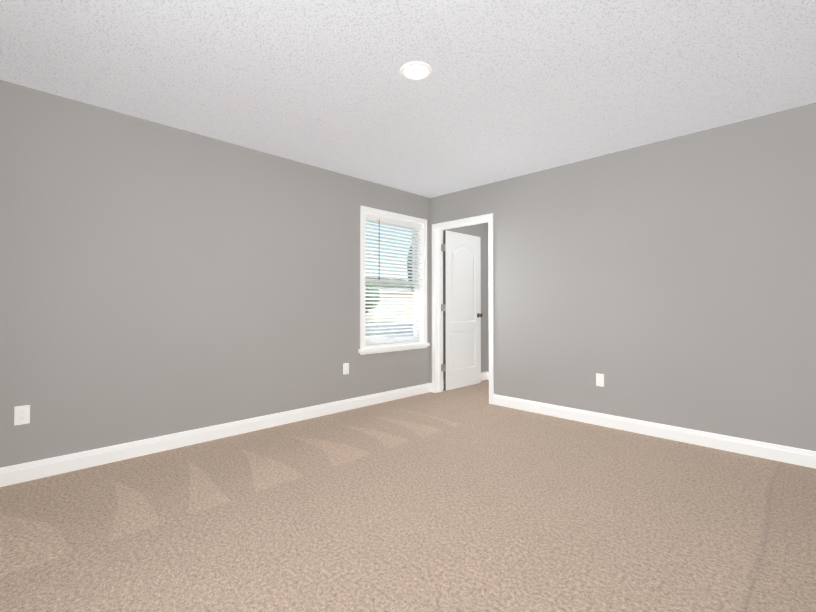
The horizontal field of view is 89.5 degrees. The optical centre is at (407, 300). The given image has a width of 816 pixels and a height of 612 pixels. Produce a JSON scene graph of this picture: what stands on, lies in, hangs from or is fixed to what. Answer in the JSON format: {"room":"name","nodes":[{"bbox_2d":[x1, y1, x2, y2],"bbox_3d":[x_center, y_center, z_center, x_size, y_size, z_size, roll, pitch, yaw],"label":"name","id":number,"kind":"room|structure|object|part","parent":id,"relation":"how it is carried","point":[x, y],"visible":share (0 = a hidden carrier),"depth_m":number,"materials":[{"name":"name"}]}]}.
{"room":"empty bedroom","nodes":[
{"label":"empty bedroom","id":0,"kind":"room"},
{"bbox_2d":[0,80,486,467],"bbox_3d":[-0.903,-0.084,4.135,5.930,2.450,0.150,1,-1,-45],"label":"wall","id":1,"kind":"structure","parent":0,"point":[157,279],"depth_m":3.10,"materials":[{"name":"grey paint"}]},
{"bbox_2d":[14,405,29,425],"bbox_3d":[-2.379,0.709,2.538,0.070,0.114,0.008,1,-1,-45],"label":"electrical outlet","id":2,"kind":"object","parent":1,"relation":"attached to","point":[21,415],"visible":1,"depth_m":2.54,"materials":[{"name":"white plastic"}]},
{"bbox_2d":[0,383,431,486],"bbox_3d":[-1.281,1.078,3.614,4.450,0.112,0.030,1,-1,-45],"label":"baseboard","id":3,"kind":"structure","parent":1,"relation":"attached to","point":[25,472],"depth_m":3.15,"materials":[{"name":"white wood"}]},
{"bbox_2d":[343,363,348,374],"bbox_3d":[-0.642,0.713,4.273,0.070,0.114,0.008,1,-1,-45],"label":"electrical outlet","id":4,"kind":"object","parent":1,"relation":"attached to","point":[345,368],"visible":1,"depth_m":4.27,"materials":[{"name":"white plastic"}]},
{"bbox_2d":[360,346,426,354],"bbox_3d":[-0.139,0.580,4.774,1.049,0.022,0.012,1,-1,-45],"label":"trim","id":5,"kind":"structure","parent":1,"relation":"attached to","point":[392,350],"depth_m":4.72,"materials":[{"name":"white wood"}]},
{"bbox_2d":[360,206,426,348],"bbox_3d":[-0.185,-0.240,4.831,1.049,1.540,0.153,1,-1,-45],"label":"window","id":6,"kind":"structure","parent":1,"relation":"in","point":[420,273],"depth_m":4.82,"materials":[{"name":"white plastic"}]},
{"bbox_2d":[379,220,379,279],"bbox_3d":[-0.327,-0.566,4.612,0.013,0.696,0.023,1,-1,-45],"label":"blind wand","id":7,"kind":"object","parent":6,"relation":"hanging from","point":[379,248],"visible":1,"depth_m":4.61,"materials":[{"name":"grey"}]},
{"bbox_3d":[-0.213,-0.210,4.859,0.929,1.480,0.073,1,-1,-45],"label":"vinyl window frame","id":8,"kind":"part","parent":6,"relation":"part of","materials":[{"name":"white plastic"}]},
{"bbox_3d":[-0.165,-0.212,4.811,0.925,1.475,0.056,1,-1,-45],"label":"window blind rails","id":9,"kind":"part","parent":6,"relation":"part of","materials":[{"name":"white plastic"}]},
{"bbox_2d":[395,224,395,343],"bbox_3d":[-0.146,-0.198,4.792,0.002,1.415,0.002,1,-1,-45],"label":"blind cord","id":10,"kind":"object","parent":6,"relation":"hanging from","point":[395,279],"depth_m":4.79,"materials":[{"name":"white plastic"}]},
{"bbox_2d":[358,343,429,352],"bbox_3d":[-0.166,0.550,4.801,1.093,0.040,0.147,1,-1,-45],"label":"window sill","id":11,"kind":"structure","parent":1,"relation":"attached to","point":[385,348],"depth_m":4.70,"materials":[{"name":"white wood"}]},
{"bbox_2d":[443,372,487,388],"bbox_3d":[0.760,1.105,5.662,1.105,0.112,0.015,1,-1,-45],"label":"baseboard","id":12,"kind":"structure","parent":1,"relation":"attached to","point":[484,375],"depth_m":6.00,"materials":[{"name":"white wood"}]},
{"bbox_2d":[0,379,815,611],"bbox_3d":[0.533,1.171,2.680,5.930,0.100,4.215,1,-1,-45],"label":"floor","id":13,"kind":"structure","parent":0,"point":[469,498],"depth_m":2.05,"materials":[{"name":"carpet"}]},
{"bbox_2d":[0,0,815,197],"bbox_3d":[0.533,-1.379,2.714,5.930,0.100,4.215,1,-1,-45],"label":"ceiling","id":14,"kind":"structure","parent":0,"point":[506,89],"depth_m":2.41,"materials":[{"name":"white paint"}]},
{"bbox_2d":[400,61,431,80],"bbox_3d":[0.047,-1.329,2.394,0.190,0.008,0.190,1,-1,-45],"label":"recessed light","id":15,"kind":"object","parent":14,"relation":"in","point":[415,70],"visible":1,"depth_m":2.38,"materials":[{"name":"white plastic"}]},
{"bbox_2d":[487,223,488,371],"bbox_3d":[2.379,-0.073,4.964,0.115,2.450,3.315,1,-1,-45],"label":"wall","id":16,"kind":"structure","parent":0,"point":[487,304],"depth_m":6.08,"materials":[{"name":"grey paint"}]},
{"bbox_2d":[430,103,815,450],"bbox_3d":[1.759,-0.089,3.815,0.115,2.450,4.065,1,-1,-45],"label":"wall","id":17,"kind":"structure","parent":0,"point":[671,281],"depth_m":3.35,"materials":[{"name":"grey paint"}]},
{"bbox_2d":[441,230,482,390],"bbox_3d":[0.720,0.132,5.466,0.811,2.030,0.167,1,-1,-45],"label":"door","id":18,"kind":"structure","parent":17,"relation":"in","point":[462,314],"depth_m":5.43,"materials":[{"name":"white painted wood"},{"name":"metal"}]},
{"bbox_3d":[0.429,0.095,5.211,0.038,1.609,0.003,1,-1,-45],"label":"door jamb hinge leaf","id":19,"kind":"part","parent":18,"relation":"part of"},
{"bbox_3d":[0.453,0.095,5.213,0.013,1.618,0.046,1,-1,-45],"label":"door slab hinge leaf","id":20,"kind":"part","parent":18,"relation":"part of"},
{"bbox_2d":[432,213,493,403],"bbox_3d":[0.669,0.098,4.904,0.149,2.107,0.900,1,-1,-45],"label":"door frame","id":21,"kind":"structure","parent":17,"relation":"attached to","point":[489,217],"depth_m":5.14,"materials":[{"name":"white wood"}]},
{"bbox_2d":[596,373,603,386],"bbox_3d":[1.742,0.726,3.734,0.008,0.114,0.070,1,-1,-45],"label":"electrical outlet","id":22,"kind":"object","parent":17,"relation":"attached to","point":[599,379],"visible":1,"depth_m":3.73,"materials":[{"name":"white plastic"}]},
{"bbox_2d":[493,394,815,468],"bbox_3d":[1.997,1.076,3.468,0.015,0.112,2.990,1,-1,-45],"label":"baseboard","id":23,"kind":"structure","parent":17,"relation":"attached to","point":[797,456],"depth_m":3.32,"materials":[{"name":"white wood"}]},
{"label":"outside","id":24,"kind":"structure","parent":0,"visible":0},
{"bbox_2d":[365,321,412,335],"bbox_3d":[-20.957,2.126,47.680,150.000,0.200,89.849,1,-1,-45],"label":"lawn","id":25,"kind":"structure","parent":24,"point":[381,334],"depth_m":21.24,"materials":[{"name":"green plant"}]},
{"bbox_2d":[365,246,412,312],"bbox_3d":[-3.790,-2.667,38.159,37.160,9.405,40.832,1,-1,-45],"label":"tree","id":26,"kind":"object","parent":25,"relation":"on","point":[371,304],"depth_m":35.40,"materials":[{"name":"green plant"}]},
{"bbox_2d":[365,277,412,319],"bbox_3d":[-8.169,-0.351,41.984,29.000,4.700,11.030,1,-1,-45],"label":"house","id":27,"kind":"structure","parent":25,"relation":"on","point":[385,304],"depth_m":41.67,"materials":[{"name":"beige paint"}]},
{"bbox_2d":[365,319,412,339],"bbox_3d":[-1.965,1.755,28.668,150.000,0.030,17.600,1,-1,-45],"label":"street","id":28,"kind":"structure","parent":25,"relation":"on","point":[388,329],"depth_m":23.57,"materials":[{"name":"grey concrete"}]}
]}

